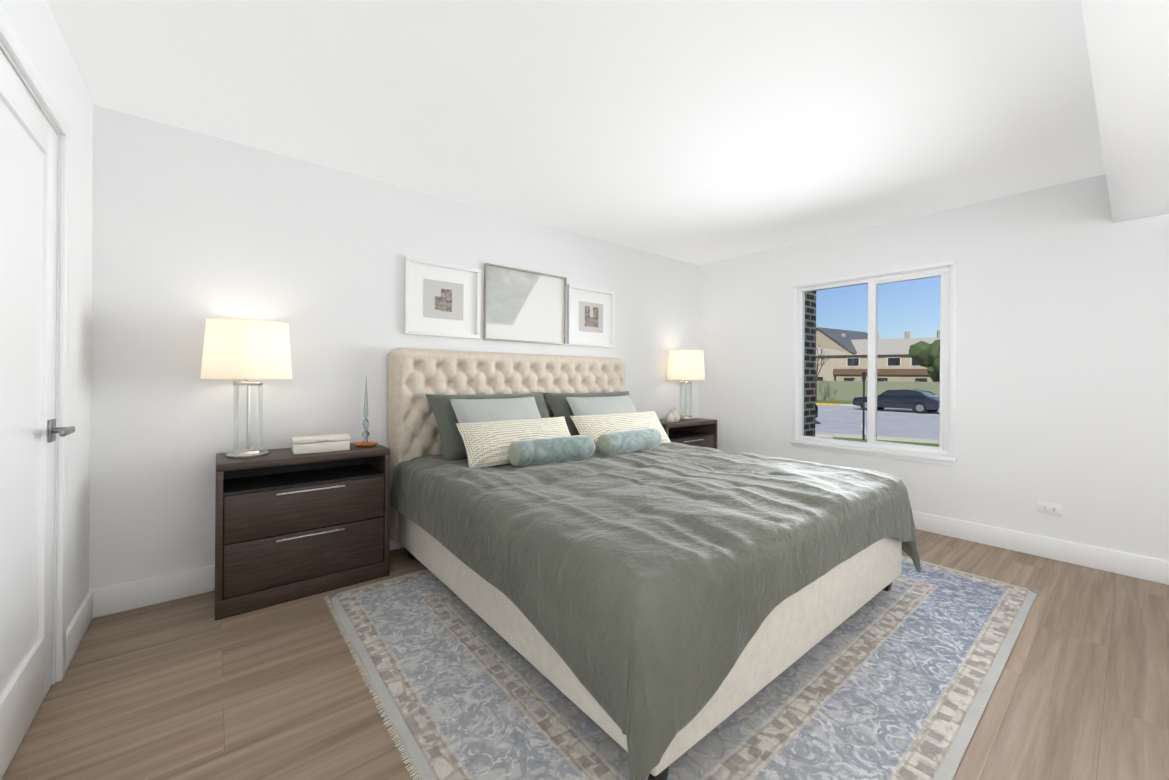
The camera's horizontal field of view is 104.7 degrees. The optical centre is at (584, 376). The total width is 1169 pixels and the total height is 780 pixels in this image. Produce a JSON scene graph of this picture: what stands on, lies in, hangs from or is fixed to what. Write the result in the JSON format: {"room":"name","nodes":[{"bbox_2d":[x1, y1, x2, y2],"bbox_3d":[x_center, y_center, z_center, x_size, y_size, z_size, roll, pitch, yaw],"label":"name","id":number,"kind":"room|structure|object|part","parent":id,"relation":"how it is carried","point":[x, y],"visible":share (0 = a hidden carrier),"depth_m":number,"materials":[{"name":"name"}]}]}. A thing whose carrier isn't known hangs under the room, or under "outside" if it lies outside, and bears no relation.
{"room":"bedroom","nodes":[
{"label":"bedroom","id":0,"kind":"room"},
{"bbox_2d":[0,0,92,628],"bbox_3d":[-0.953,-0.062,0.347,0.120,2.440,4.540,0,0,-39],"label":"wall","id":1,"kind":"structure","parent":0,"point":[35,28],"depth_m":1.91,"materials":[{"name":"white paint"}]},
{"bbox_2d":[0,50,57,779],"bbox_3d":[-1.758,0.123,1.388,0.038,2.042,0.730,0,0,-39],"label":"door leaf","id":2,"kind":"structure","parent":1,"relation":"in","point":[28,192],"depth_m":1.45,"materials":[{"name":"white paint"}]},
{"bbox_2d":[47,419,74,442],"bbox_3d":[-1.877,0.196,1.609,0.060,0.080,0.167,0,0,-39],"label":"door handle","id":3,"kind":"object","parent":2,"relation":"attached to","point":[53,429],"depth_m":1.61,"materials":[{"name":"grey metal"}]},
{"bbox_2d":[0,7,70,684],"bbox_3d":[-1.780,0.090,1.370,0.136,2.124,0.878,0,0,-39],"label":"door frame","id":4,"kind":"structure","parent":1,"relation":"attached to","point":[16,50],"depth_m":1.70,"materials":[{"name":"white paint"}]},
{"bbox_2d":[66,591,92,669],"bbox_3d":[-2.182,1.082,1.945,0.016,0.135,0.489,0,0,-39],"label":"baseboard","id":5,"kind":"structure","parent":1,"relation":"attached to","point":[78,626],"depth_m":1.92,"materials":[{"name":"white paint"}]},
{"bbox_2d":[89,105,698,589],"bbox_3d":[-0.564,-0.057,3.676,4.937,2.440,0.120,0,0,-39],"label":"wall","id":6,"kind":"structure","parent":0,"point":[193,231],"depth_m":2.53,"materials":[{"name":"white paint"}]},
{"bbox_2d":[89,539,403,617],"bbox_3d":[-0.530,1.096,3.622,4.697,0.135,0.016,0,0,-39],"label":"baseboard","id":7,"kind":"structure","parent":6,"relation":"attached to","point":[112,599],"depth_m":2.27,"materials":[{"name":"white paint"}]},
{"bbox_2d":[404,256,480,338],"bbox_3d":[-1.000,-0.545,3.218,0.549,0.523,0.028,0,0,-39],"label":"art","id":8,"kind":"object","parent":6,"relation":"attached to","point":[441,299],"visible":1,"depth_m":3.21,"materials":[{"name":"white"}]},
{"bbox_2d":[423,279,463,320],"bbox_3d":[-1.004,-0.545,3.224,0.293,0.267,0.002,0,0,-39],"label":"artwork","id":9,"kind":"object","parent":8,"relation":"attached to","point":[443,299],"depth_m":3.22},
{"bbox_2d":[484,263,566,344],"bbox_3d":[-0.460,-0.566,3.658,0.765,0.580,0.030,0,0,-39],"label":"art","id":10,"kind":"object","parent":6,"relation":"attached to","point":[522,305],"visible":0.98,"depth_m":3.64,"materials":[{"name":"beige"}]},
{"bbox_2d":[567,284,614,347],"bbox_3d":[0.067,-0.536,4.091,0.540,0.523,0.028,0,0,-39],"label":"art","id":11,"kind":"object","parent":6,"relation":"attached to","point":[590,316],"visible":0.94,"depth_m":4.09,"materials":[{"name":"white"}]},
{"bbox_2d":[579,301,602,332],"bbox_3d":[0.063,-0.536,4.096,0.284,0.267,0.002,0,0,-39],"label":"artwork","id":12,"kind":"object","parent":11,"relation":"attached to","point":[590,312],"depth_m":4.09},
{"bbox_2d":[449,395,636,463],"bbox_3d":[-0.160,0.339,3.293,1.619,0.380,0.310,0,0,-39],"label":"pillows","id":13,"kind":"object","parent":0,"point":[580,413],"depth_m":3.06,"materials":[{"name":"grey fabric"}]},
{"bbox_2d":[46,0,1105,264],"bbox_3d":[0.921,-1.317,1.873,4.937,0.100,4.780,0,0,-39],"label":"ceiling","id":14,"kind":"structure","parent":0,"point":[698,132],"depth_m":2.07,"materials":[{"name":"white paint"}]},
{"bbox_2d":[1081,0,1168,222],"bbox_3d":[1.885,-1.105,0.693,4.697,0.310,1.490,0,0,-39],"label":"soffit beam","id":15,"kind":"structure","parent":14,"relation":"attached to","point":[1128,45],"depth_m":1.53,"materials":[{"name":"white paint"}]},
{"bbox_2d":[2,529,1168,779],"bbox_3d":[0.901,1.224,1.871,4.937,0.100,4.780,0,0,-39],"label":"floor","id":16,"kind":"structure","parent":0,"point":[186,689],"depth_m":1.65,"materials":[{"name":"brown wood"}]},
{"bbox_2d":[215,441,389,620],"bbox_3d":[-1.551,0.786,2.514,0.785,0.738,0.395,0,0,-39],"label":"nightstand","id":17,"kind":"object","parent":16,"relation":"on","point":[290,525],"visible":0.98,"depth_m":2.37,"materials":[{"name":"brown wood"}]},
{"bbox_2d":[200,318,292,458],"bbox_3d":[-1.757,0.064,2.358,0.387,0.699,0.387,0,0,-39],"label":"lamp","id":18,"kind":"object","parent":17,"relation":"on","point":[248,350],"visible":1,"depth_m":2.23,"materials":[{"name":"white fabric"}]},
{"bbox_3d":[-1.755,-0.136,2.358,0.387,0.298,0.387,0,0,-39],"label":"lamp shade","id":19,"kind":"part","parent":18,"relation":"part of","materials":[{"name":"white fabric"}]},
{"bbox_2d":[291,433,349,454],"bbox_3d":[-1.473,0.375,2.521,0.282,0.082,0.144,0,0,-39],"label":"books","id":20,"kind":"object","parent":17,"relation":"on","point":[318,443],"visible":0.96,"depth_m":2.47,"materials":[{"name":"beige paper"}]},
{"bbox_2d":[354,376,376,446],"bbox_3d":[-1.313,0.198,2.709,0.130,0.438,0.130,0,0,-39],"label":"spire","id":21,"kind":"object","parent":17,"relation":"on","point":[364,444],"visible":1,"depth_m":2.71,"materials":[{"name":"orange"}]},
{"bbox_2d":[324,555,1037,779],"bbox_3d":[0.570,1.166,2.420,3.079,0.009,2.352,0,0,-39],"label":"rug","id":22,"kind":"object","parent":16,"relation":"on","point":[899,679],"visible":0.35,"depth_m":1.64,"materials":[{"name":"blue fabric"}]},
{"bbox_2d":[387,348,920,779],"bbox_3d":[0.258,0.490,2.717,2.183,1.332,2.387,0,0,-39],"label":"bed","id":23,"kind":"object","parent":22,"relation":"on","point":[640,588],"visible":1,"depth_m":1.85,"materials":[{"name":"beige fabric"}]},
{"bbox_3d":[-0.448,0.442,3.580,2.084,1.245,0.156,0,0,-39],"label":"headboard","id":24,"kind":"part","parent":23,"relation":"part of","materials":[{"name":"beige fabric"}]},
{"bbox_3d":[0.261,0.931,2.702,2.010,0.295,2.228,0,0,-39],"label":"frame","id":25,"kind":"part","parent":23,"relation":"part of","materials":[{"name":"fabric"}]},
{"bbox_2d":[659,418,716,448],"bbox_3d":[0.926,0.806,4.477,0.785,0.738,0.395,0,0,-39],"label":"nightstand","id":26,"kind":"object","parent":16,"relation":"on","point":[701,432],"visible":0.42,"depth_m":4.49,"materials":[{"name":"brown wood"}]},
{"bbox_2d":[666,410,679,422],"bbox_3d":[0.844,0.368,4.315,0.191,0.136,0.116,0,0,-39],"label":"pears","id":27,"kind":"object","parent":26,"relation":"on","point":[673,416],"visible":1,"depth_m":4.26,"materials":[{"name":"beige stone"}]},
{"bbox_2d":[667,350,704,419],"bbox_3d":[1.039,0.088,4.626,0.387,0.699,0.387,0,0,-39],"label":"lamp","id":28,"kind":"object","parent":26,"relation":"on","point":[685,365],"visible":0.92,"depth_m":4.48,"materials":[{"name":"white fabric"}]},
{"bbox_3d":[1.040,-0.113,4.626,0.387,0.298,0.387,0,0,-39],"label":"lamp shade","id":29,"kind":"part","parent":28,"relation":"part of","materials":[{"name":"white fabric"}]},
{"bbox_2d":[698,174,1168,560],"bbox_3d":[2.775,-0.031,3.398,0.120,2.440,4.540,0,0,-39],"label":"wall","id":30,"kind":"structure","parent":0,"point":[1062,344],"depth_m":3.06,"materials":[{"name":"white paint"}]},
{"bbox_2d":[790,440,956,465],"bbox_3d":[2.347,0.632,3.797,0.043,0.062,1.235,0,0,-39],"label":"window sill","id":31,"kind":"structure","parent":30,"relation":"attached to","point":[932,459],"depth_m":3.70,"materials":[{"name":"white paint"}]},
{"bbox_2d":[792,259,956,457],"bbox_3d":[2.406,-0.133,3.841,0.132,1.470,1.215,0,0,-39],"label":"window","id":32,"kind":"structure","parent":30,"relation":"in","point":[872,377],"depth_m":3.74,"materials":[{"name":"white paint"}]},
{"bbox_2d":[912,511,1168,584],"bbox_3d":[2.719,1.121,3.348,0.016,0.135,4.524,0,0,-39],"label":"baseboard","id":33,"kind":"structure","parent":30,"relation":"attached to","point":[1135,566],"depth_m":2.94,"materials":[{"name":"white paint"}]},
{"bbox_2d":[1037,501,1062,515],"bbox_3d":[3.048,0.866,2.954,0.008,0.072,0.116,0,0,-39],"label":"outlet","id":34,"kind":"object","parent":30,"relation":"attached to","point":[1049,508],"visible":1,"depth_m":2.95,"materials":[{"name":"white plastic"}]},
{"label":"outside","id":35,"kind":"structure","parent":0,"visible":0},
{"bbox_2d":[815,400,938,446],"bbox_3d":[44.697,2.570,75.159,155.650,0.200,180.000,0,0,-39],"label":"ground","id":36,"kind":"structure","parent":35,"point":[850,402],"depth_m":15.36,"materials":[{"name":"green plant"}]},
{"bbox_2d":[804,291,815,436],"bbox_3d":[2.311,0.037,5.085,0.400,4.100,0.400,0,0,-39],"label":"brick pier","id":37,"kind":"structure","parent":36,"relation":"on","point":[809,368],"depth_m":4.97,"materials":[{"name":"black brick"}]},
{"bbox_2d":[815,344,831,401],"bbox_3d":[21.151,-0.389,40.218,1.806,5.298,1.725,0,0,27],"label":"bare tree","id":38,"kind":"object","parent":36,"relation":"on","point":[820,368],"depth_m":39.95,"materials":[{"name":"brown plant"}]},
{"bbox_2d":[816,327,867,368],"bbox_3d":[37.789,-2.261,66.625,13.950,9.340,10.200,0,0,-31],"label":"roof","id":39,"kind":"structure","parent":36,"relation":"on","point":[828,336],"depth_m":63.28,"materials":[{"name":"beige"}]},
{"bbox_2d":[862,372,865,439],"bbox_3d":[9.462,1.000,15.282,0.059,2.300,0.120,0,0,-39],"label":"signpost","id":40,"kind":"object","parent":36,"relation":"on","point":[863,380],"depth_m":15.26,"materials":[{"name":"grey metal"}]},
{"bbox_2d":[815,403,939,443],"bbox_3d":[14.743,2.118,24.557,120.001,0.160,22.550,0,0,31],"label":"road","id":41,"kind":"structure","parent":36,"relation":"on","point":[913,431],"depth_m":20.57,"materials":[{"name":"grey asphalt"}]},
{"bbox_2d":[815,404,817,417],"bbox_3d":[9.958,1.466,22.344,1.844,1.487,4.753,0,0,14],"label":"car","id":42,"kind":"object","parent":41,"relation":"on","point":[816,411],"depth_m":19.85,"materials":[{"name":"black paint"}]},
{"bbox_2d":[852,389,939,413],"bbox_3d":[19.978,1.549,28.717,1.844,1.487,4.753,0,0,-35],"label":"sedan","id":43,"kind":"object","parent":41,"relation":"on","point":[925,402],"depth_m":27.63,"materials":[{"name":"black paint"}]},
{"bbox_2d":[816,330,939,381],"bbox_3d":[40.821,-1.821,61.094,26.600,8.500,12.000,0,0,28],"label":"townhouses","id":44,"kind":"structure","parent":36,"relation":"on","point":[839,362],"depth_m":58.76,"materials":[{"name":"beige"}]},
{"bbox_2d":[817,380,939,400],"bbox_3d":[25.390,1.320,42.471,120.000,1.950,0.181,0,0,31],"label":"fence","id":45,"kind":"object","parent":36,"relation":"on","point":[839,390],"depth_m":42.38,"materials":[{"name":"green wood"}]},
{"bbox_2d":[909,339,939,381],"bbox_3d":[37.039,-0.789,47.081,5.270,6.357,5.379,0,0,38],"label":"tree","id":46,"kind":"object","parent":36,"relation":"on","point":[918,352],"depth_m":47.77,"materials":[{"name":"green plant"}]}
]}

